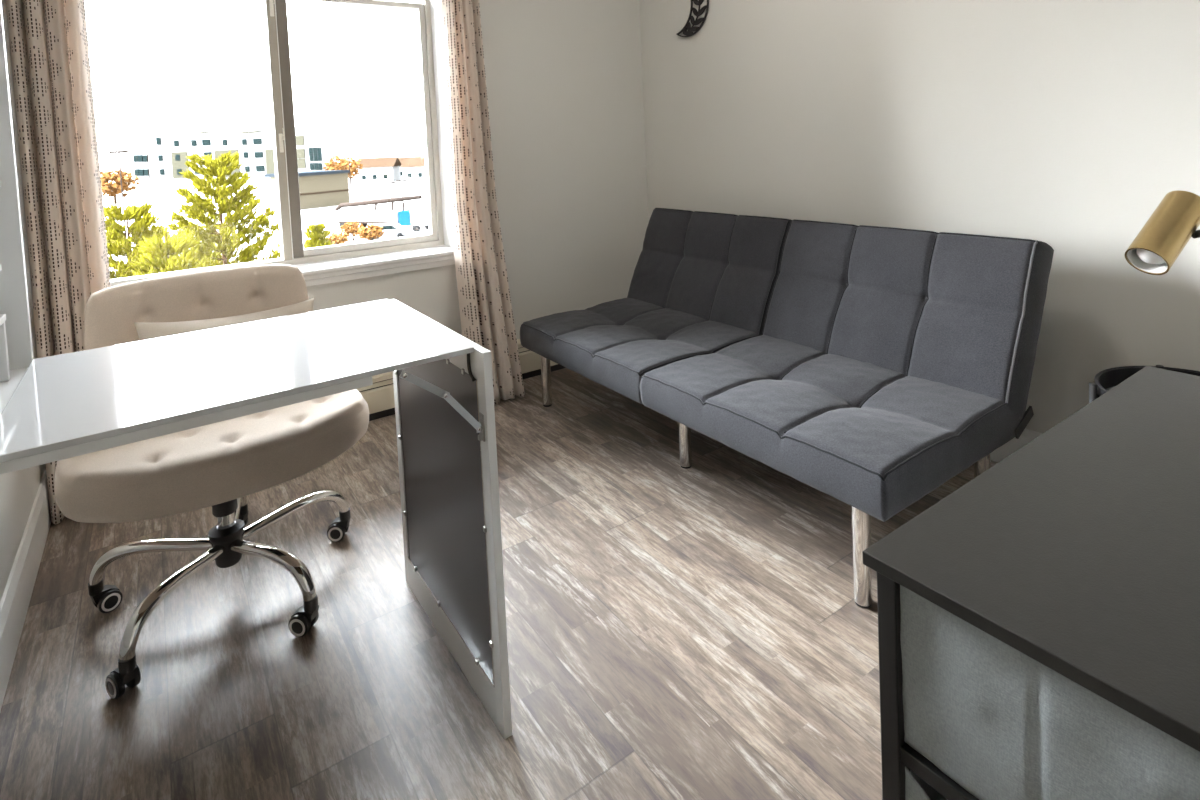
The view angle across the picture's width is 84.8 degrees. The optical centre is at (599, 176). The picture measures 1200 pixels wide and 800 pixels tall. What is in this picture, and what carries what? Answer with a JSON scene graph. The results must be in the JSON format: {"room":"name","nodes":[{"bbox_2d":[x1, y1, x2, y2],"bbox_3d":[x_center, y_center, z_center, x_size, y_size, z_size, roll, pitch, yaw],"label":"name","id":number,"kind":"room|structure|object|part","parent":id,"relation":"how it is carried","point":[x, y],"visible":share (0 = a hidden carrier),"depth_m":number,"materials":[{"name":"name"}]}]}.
{"room":"home office","nodes":[
{"label":"home office","id":0,"kind":"room"},
{"bbox_2d":[0,0,45,601],"bbox_3d":[-0.923,-0.079,0.616,0.120,2.440,4.205,-5,4,-34],"label":"wall","id":1,"kind":"structure","parent":0,"point":[19,488],"depth_m":1.82,"materials":[{"name":"grey paint"}]},
{"bbox_2d":[0,470,50,710],"bbox_3d":[-0.757,1.066,0.631,0.016,0.139,3.765,-5,4,-34],"label":"baseboard","id":2,"kind":"structure","parent":1,"relation":"attached to","point":[14,604],"depth_m":1.66,"materials":[{"name":"white paint"}]},
{"bbox_2d":[6,0,648,338],"bbox_3d":[-0.909,-0.201,3.026,2.645,2.440,0.250,-5,4,-34],"label":"wall","id":3,"kind":"structure","parent":0,"point":[564,78],"depth_m":3.36,"materials":[{"name":"grey paint"}]},
{"bbox_2d":[84,0,454,286],"bbox_3d":[-1.295,-0.205,2.732,1.528,1.300,0.287,-5,4,-34],"label":"window","id":4,"kind":"structure","parent":3,"relation":"in","point":[349,261],"depth_m":2.88,"materials":[{"name":"white paint"}]},
{"bbox_2d":[6,0,110,523],"bbox_3d":[-1.743,0.037,2.133,0.210,2.108,0.169,-5,4,-34],"label":"curtain","id":5,"kind":"object","parent":4,"relation":"hanging from","point":[58,147],"visible":0.7,"depth_m":2.13,"materials":[{"name":"beige fabric"}]},
{"bbox_3d":[-1.076,-0.240,3.013,0.606,1.136,0.046,-5,4,-34],"label":"sash","id":6,"kind":"part","parent":4,"relation":"part of","materials":[{"name":"white plastic"}]},
{"bbox_3d":[-1.246,0.411,2.734,1.528,0.066,0.217,-5,4,-34],"label":"sill","id":7,"kind":"part","parent":4,"relation":"part of","materials":[{"name":"white paint"}]},
{"bbox_2d":[440,0,524,403],"bbox_3d":[-0.542,-0.059,2.928,0.219,2.108,0.238,-5,4,-38],"label":"curtain","id":8,"kind":"object","parent":4,"relation":"hanging from","point":[485,306],"visible":0.93,"depth_m":2.94,"materials":[{"name":"beige fabric"}]},
{"bbox_2d":[357,339,564,420],"bbox_3d":[-0.761,0.923,2.956,2.628,0.190,0.068,-5,4,-34],"label":"baseboard heater","id":9,"kind":"object","parent":3,"relation":"attached to","point":[379,396],"visible":0.02,"depth_m":2.82,"materials":[{"name":"beige metal"}]},
{"bbox_2d":[0,368,997,799],"bbox_3d":[0.274,1.146,1.465,2.885,0.200,4.205,-5,4,-34],"label":"floor","id":10,"kind":"structure","parent":0,"point":[697,632],"depth_m":1.50,"materials":[{"name":"brown wood"}]},
{"bbox_2d":[54,264,368,698],"bbox_3d":[-0.983,0.684,1.714,0.680,0.810,0.672,-5,4,-34],"label":"office chair","id":11,"kind":"object","parent":10,"relation":"on","point":[217,465],"visible":0.54,"depth_m":1.57,"materials":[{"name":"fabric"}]},
{"bbox_3d":[-1.142,0.977,1.681,0.300,0.101,0.035,-3,3,-9],"label":"leg","id":12,"kind":"part","parent":11,"relation":"part of","materials":[{"name":"silver metal"}]},
{"bbox_3d":[-0.992,0.978,1.536,0.035,0.101,0.300,-2,3,8],"label":"leg","id":13,"kind":"part","parent":11,"relation":"part of","materials":[{"name":"silver metal"}]},
{"bbox_3d":[-1.124,0.483,1.885,0.576,0.412,0.179,-5,4,-34],"label":"backrest","id":14,"kind":"part","parent":11,"relation":"part of","materials":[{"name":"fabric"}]},
{"bbox_3d":[-0.969,0.646,1.690,0.680,0.123,0.619,-5,4,-34],"label":"seat","id":15,"kind":"part","parent":11,"relation":"part of","materials":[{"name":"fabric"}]},
{"bbox_2d":[134,298,313,340],"bbox_3d":[-1.018,0.473,1.832,0.446,0.221,0.136,-5,4,-34],"label":"pillow","id":16,"kind":"object","parent":11,"relation":"on","point":[145,331],"visible":0.15,"depth_m":1.79,"materials":[{"name":"white fabric"}]},
{"bbox_3d":[-0.979,0.788,1.705,0.200,0.162,0.190,-5,4,-34],"label":"seat plate","id":17,"kind":"part","parent":11,"relation":"part of","materials":[{"name":"black plastic"}]},
{"bbox_3d":[-1.038,0.963,1.872,0.035,0.101,0.300,-4,3,-23],"label":"leg","id":18,"kind":"part","parent":11,"relation":"part of","materials":[{"name":"silver metal"}]},
{"bbox_3d":[-0.812,0.965,1.627,0.300,0.101,0.035,-1,3,28],"label":"leg","id":19,"kind":"part","parent":11,"relation":"part of","materials":[{"name":"silver metal"}]},
{"bbox_3d":[-0.850,0.956,1.841,0.035,0.101,0.300,0,4,42],"label":"leg","id":20,"kind":"part","parent":11,"relation":"part of","materials":[{"name":"silver metal"}]},
{"bbox_2d":[0,0,511,738],"bbox_3d":[-0.728,0.292,1.235,0.852,1.620,0.607,-5,4,-34],"label":"desk","id":21,"kind":"object","parent":10,"relation":"on","point":[54,408],"visible":1,"depth_m":1.28,"materials":[{"name":"white laminate"}]},
{"bbox_2d":[0,314,5,325],"bbox_3d":[-1.012,0.269,0.999,0.099,0.012,0.495,-5,4,-34],"label":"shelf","id":22,"kind":"object","parent":21,"relation":"attached to","point":[2,316],"depth_m":1.21,"materials":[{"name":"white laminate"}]},
{"bbox_3d":[-1.117,0.325,1.220,0.024,0.111,0.014,-5,4,-34],"label":"shelf post","id":23,"kind":"part","parent":21,"relation":"part of","materials":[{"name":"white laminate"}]},
{"bbox_3d":[-1.207,-0.038,1.257,0.132,0.920,0.018,-5,4,-34],"label":"panel","id":24,"kind":"part","parent":21,"relation":"part of","materials":[{"name":"white laminate"}]},
{"bbox_3d":[-0.610,0.371,1.009,0.508,0.016,0.020,-5,4,-34],"label":"edge rail","id":25,"kind":"part","parent":21,"relation":"part of","materials":[{"name":"white laminate"}]},
{"bbox_3d":[-0.358,0.697,1.484,0.017,0.752,0.584,-5,4,-34],"label":"leg frame","id":26,"kind":"part","parent":21,"relation":"part of","materials":[{"name":"white metal"}]},
{"bbox_2d":[520,208,1053,607],"bbox_3d":[0.503,0.586,2.417,0.899,0.800,1.740,-5,4,-34],"label":"futon","id":27,"kind":"object","parent":10,"relation":"on","point":[870,368],"visible":0.99,"depth_m":2.07,"materials":[{"name":"grey fabric"}]},
{"bbox_3d":[-0.236,0.868,2.869,0.043,0.249,0.043,-5,4,-34],"label":"leg","id":28,"kind":"part","parent":27,"relation":"part of","materials":[{"name":"silver metal"}]},
{"bbox_2d":[520,298,757,403],"bbox_3d":[0.164,0.669,2.718,0.670,0.132,0.859,-5,4,-34],"label":"seat cushion","id":29,"kind":"object","parent":27,"relation":"on","point":[613,344],"depth_m":2.58,"materials":[{"name":"grey fabric"}]},
{"bbox_3d":[0.293,0.873,2.275,0.043,0.249,0.043,-5,4,-34],"label":"leg","id":30,"kind":"part","parent":27,"relation":"part of","materials":[{"name":"silver metal"}]},
{"bbox_3d":[0.485,0.412,2.935,0.321,0.495,0.859,-5,4,-34],"label":"backrest","id":31,"kind":"part","parent":27,"relation":"part of","materials":[{"name":"grey fabric"}]},
{"bbox_2d":[640,335,1022,521],"bbox_3d":[0.656,0.682,2.005,0.670,0.132,0.882,-5,4,-34],"label":"seat cushion","id":32,"kind":"object","parent":27,"relation":"on","point":[875,436],"depth_m":1.80,"materials":[{"name":"grey fabric"}]},
{"bbox_3d":[0.627,0.893,1.573,0.043,0.249,0.043,-5,4,-34],"label":"leg","id":33,"kind":"part","parent":27,"relation":"part of","materials":[{"name":"silver metal"}]},
{"bbox_3d":[0.976,0.425,2.222,0.321,0.495,0.883,-5,4,-34],"label":"backrest","id":34,"kind":"part","parent":27,"relation":"part of","materials":[{"name":"grey fabric"}]},
{"bbox_3d":[1.108,0.855,1.903,0.043,0.249,0.043,-5,4,-34],"label":"leg","id":35,"kind":"part","parent":27,"relation":"part of","materials":[{"name":"silver metal"}]},
{"bbox_2d":[862,366,1199,799],"bbox_3d":[0.766,0.719,0.852,0.892,0.670,0.340,-5,4,-34],"label":"dresser","id":36,"kind":"object","parent":10,"relation":"on","point":[1039,621],"visible":1,"depth_m":0.67,"materials":[{"name":"black wood"}]},
{"bbox_3d":[0.333,0.752,0.734,0.022,0.655,0.022,-5,4,-34],"label":"post","id":37,"kind":"part","parent":36,"relation":"part of","materials":[{"name":"black metal"}]},
{"bbox_3d":[0.761,0.601,0.846,0.868,0.018,0.316,-5,4,-34],"label":"shelf frame","id":38,"kind":"part","parent":36,"relation":"part of","materials":[{"name":"black metal"}]},
{"bbox_2d":[1089,365,1199,402],"bbox_3d":[1.473,0.756,1.640,0.398,0.450,0.398,-5,4,-34],"label":"chair","id":39,"kind":"object","parent":10,"relation":"on","point":[1105,380],"visible":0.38,"depth_m":1.79,"materials":[{"name":"black metal"}]},
{"bbox_3d":[1.295,0.761,1.718,0.024,0.449,0.017,-2,3,11],"label":"leg","id":40,"kind":"part","parent":39,"relation":"part of","materials":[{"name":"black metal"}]},
{"bbox_2d":[1125,190,1199,274],"bbox_3d":[1.236,0.518,1.296,0.285,0.982,0.254,-5,4,-34],"label":"reading lamp","id":41,"kind":"object","parent":10,"relation":"on","point":[1176,219],"visible":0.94,"depth_m":1.29,"materials":[{"name":"gold metal"}]},
{"bbox_3d":[1.097,0.140,1.298,0.070,0.064,0.054,-5,4,-34],"label":"bulb","id":42,"kind":"part","parent":41,"relation":"part of","materials":[{"name":"white glass"}]},
{"bbox_3d":[1.209,0.109,1.290,0.078,0.024,0.015,-2,3,15],"label":"arm","id":43,"kind":"part","parent":41,"relation":"part of"},
{"bbox_2d":[639,0,1199,433],"bbox_3d":[1.350,-0.263,2.180,0.120,2.440,4.205,-5,4,-34],"label":"wall","id":44,"kind":"structure","parent":0,"point":[1065,125],"depth_m":2.20,"materials":[{"name":"grey paint"}]},
{"bbox_2d":[677,0,708,36],"bbox_3d":[0.457,-0.859,3.282,0.007,0.305,0.241,-5,4,-34],"label":"wall decor","id":45,"kind":"object","parent":44,"relation":"attached to","point":[699,12],"visible":1,"depth_m":3.26,"materials":[{"name":"black wood"}]},
{"bbox_2d":[991,428,1041,462],"bbox_3d":[1.404,0.891,2.117,0.016,0.139,3.765,-5,4,-34],"label":"baseboard","id":46,"kind":"structure","parent":44,"relation":"attached to","point":[1027,435],"depth_m":2.16,"materials":[{"name":"white paint"}]},
{"label":"outside","id":47,"kind":"structure","parent":0,"visible":0},
{"bbox_2d":[102,173,428,270],"bbox_3d":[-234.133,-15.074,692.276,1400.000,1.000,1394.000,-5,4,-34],"label":"ground","id":48,"kind":"structure","parent":47,"point":[164,199],"depth_m":131.42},
{"bbox_2d":[109,150,127,259],"bbox_3d":[-43.684,2.600,60.210,1.400,10.011,0.400,-5,4,-34],"label":"light pole","id":49,"kind":"object","parent":48,"relation":"on","point":[123,151],"visible":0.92,"depth_m":60.06,"materials":[{"name":"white metal"}]},
{"bbox_2d":[100,169,140,203],"bbox_3d":[-110.920,2.224,150.329,9.812,7.850,9.179,-5,4,-34],"label":"autumn tree","id":50,"kind":"object","parent":48,"relation":"on","point":[111,189],"visible":0.91,"depth_m":149.21,"materials":[{"name":"brown plant"}]},
{"bbox_2d":[103,202,173,278],"bbox_3d":[-11.743,4.497,16.652,3.074,7.789,3.296,-5,4,-42],"label":"pine tree","id":51,"kind":"object","parent":48,"relation":"on","point":[118,245],"visible":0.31,"depth_m":16.34,"materials":[{"name":"green plant"}]},
{"bbox_2d":[145,130,150,192],"bbox_3d":[-137.559,-4.769,200.020,1.400,19.236,0.400,-5,4,-34],"label":"light pole","id":52,"kind":"object","parent":48,"relation":"on","point":[145,130],"visible":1,"depth_m":200.00,"materials":[{"name":"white metal"}]},
{"bbox_2d":[128,225,208,275],"bbox_3d":[-7.806,4.652,12.250,2.162,7.562,2.496,-1,3,23],"label":"pine tree","id":53,"kind":"object","parent":48,"relation":"on","point":[152,261],"visible":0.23,"depth_m":11.89,"materials":[{"name":"green plant"}]},
{"bbox_2d":[164,150,280,268],"bbox_3d":[-12.281,3.675,21.113,4.563,9.028,4.303,-3,3,-14],"label":"pine tree","id":54,"kind":"object","parent":48,"relation":"on","point":[213,243],"visible":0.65,"depth_m":20.78,"materials":[{"name":"green plant"}]},
{"bbox_2d":[130,126,337,186],"bbox_3d":[-145.899,-8.293,263.852,69.688,20.592,54.316,-5,4,-34],"label":"apartment building","id":55,"kind":"structure","parent":48,"relation":"on","point":[315,145],"depth_m":256.80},
{"bbox_3d":[-164.181,-4.702,257.423,6.251,10.169,1.350,-3,3,0],"label":"cladding panel","id":56,"kind":"part","parent":55,"relation":"part of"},
{"bbox_3d":[-145.728,-5.285,257.393,9.182,10.560,1.350,-3,3,0],"label":"cladding panel","id":57,"kind":"part","parent":55,"relation":"part of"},
{"bbox_3d":[-128.554,-6.063,257.354,4.102,9.778,1.350,-3,3,0],"label":"cladding panel","id":58,"kind":"part","parent":55,"relation":"part of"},
{"bbox_2d":[99,149,424,175],"bbox_3d":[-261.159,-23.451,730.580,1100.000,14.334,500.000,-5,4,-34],"label":"hill","id":59,"kind":"structure","parent":48,"relation":"on","point":[355,154],"depth_m":648.60,"materials":[{"name":"white"}]},
{"bbox_2d":[264,170,349,209],"bbox_3d":[-50.737,2.168,114.435,12.814,6.050,12.542,-5,4,-34],"label":"building","id":60,"kind":"structure","parent":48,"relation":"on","point":[318,189],"depth_m":112.16,"materials":[{"name":"brown"}]},
{"bbox_2d":[303,222,332,248],"bbox_3d":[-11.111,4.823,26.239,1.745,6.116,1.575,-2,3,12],"label":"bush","id":61,"kind":"object","parent":48,"relation":"on","point":[314,232],"visible":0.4,"depth_m":25.98,"materials":[{"name":"green plant"}]},
{"bbox_2d":[326,231,348,244],"bbox_3d":[-24.146,5.874,60.315,2.148,1.672,2.298,-5,4,-34],"label":"shrub","id":62,"kind":"object","parent":48,"relation":"on","point":[334,238],"visible":0.91,"depth_m":59.90,"materials":[{"name":"brown plant"}]},
{"bbox_2d":[323,155,352,176],"bbox_3d":[-68.926,-1.287,172.362,7.347,8.770,7.488,-5,4,-34],"label":"autumn tree","id":63,"kind":"object","parent":48,"relation":"on","point":[331,165],"visible":0.44,"depth_m":171.02,"materials":[{"name":"brown plant"}]},
{"bbox_2d":[345,140,351,190],"bbox_3d":[-61.055,-2.755,160.069,1.400,12.217,0.400,-5,4,-34],"label":"light pole","id":64,"kind":"object","parent":48,"relation":"on","point":[348,140],"visible":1,"depth_m":160.00,"materials":[{"name":"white metal"}]},
{"bbox_2d":[339,220,362,240],"bbox_3d":[-24.987,5.405,66.345,2.421,2.076,2.561,-5,4,-34],"label":"shrub","id":65,"kind":"object","parent":48,"relation":"on","point":[351,228],"visible":0.91,"depth_m":65.92,"materials":[{"name":"brown plant"}]},
{"bbox_2d":[341,157,362,184],"bbox_3d":[-73.286,-1.845,191.988,7.690,8.304,7.872,-5,4,-34],"label":"autumn tree","id":66,"kind":"object","parent":48,"relation":"on","point":[354,164],"visible":0.52,"depth_m":191.44,"materials":[{"name":"brown plant"}]},
{"bbox_2d":[357,223,383,240],"bbox_3d":[-22.438,5.496,64.424,2.513,1.855,2.517,-3,3,-8],"label":"shrub","id":67,"kind":"object","parent":48,"relation":"on","point":[376,231],"visible":1,"depth_m":63.98,"materials":[{"name":"brown plant"}]},
{"bbox_2d":[357,157,400,182],"bbox_3d":[-69.120,-2.250,205.153,15.151,7.400,14.317,-5,4,-34],"label":"house","id":68,"kind":"structure","parent":48,"relation":"on","point":[387,169],"depth_m":201.32,"materials":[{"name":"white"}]},
{"bbox_2d":[334,195,428,231],"bbox_3d":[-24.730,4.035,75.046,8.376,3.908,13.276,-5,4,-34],"label":"truck","id":69,"kind":"object","parent":48,"relation":"on","point":[415,218],"visible":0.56,"depth_m":73.92,"materials":[{"name":"white metal"}]},
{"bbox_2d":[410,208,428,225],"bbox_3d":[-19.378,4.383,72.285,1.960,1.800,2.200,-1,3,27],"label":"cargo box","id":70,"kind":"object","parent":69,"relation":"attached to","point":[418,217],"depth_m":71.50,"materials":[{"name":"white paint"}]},
{"bbox_2d":[385,182,394,206],"bbox_3d":[-31.859,2.911,100.278,1.400,4.260,0.400,-5,4,-34],"label":"light pole","id":71,"kind":"object","parent":48,"relation":"on","point":[390,183],"visible":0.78,"depth_m":100.15,"materials":[{"name":"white metal"}]},
{"bbox_2d":[371,223,412,239],"bbox_3d":[-21.527,5.518,66.866,4.500,1.480,1.760,-3,3,-3],"label":"parked car","id":72,"kind":"object","parent":48,"relation":"on","point":[389,229],"visible":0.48,"depth_m":66.08,"materials":[{"name":"white paint"}]},
{"bbox_2d":[398,157,421,178],"bbox_3d":[-67.676,-3.126,225.135,15.663,7.000,13.430,-5,4,-34],"label":"house","id":73,"kind":"structure","parent":48,"relation":"on","point":[401,160],"depth_m":223.30,"materials":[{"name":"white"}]},
{"bbox_2d":[400,158,425,180],"bbox_3d":[-54.786,-2.609,205.135,15.129,6.800,14.743,-5,4,-34],"label":"house","id":74,"kind":"structure","parent":48,"relation":"on","point":[412,168],"depth_m":201.54,"materials":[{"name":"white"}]}
]}

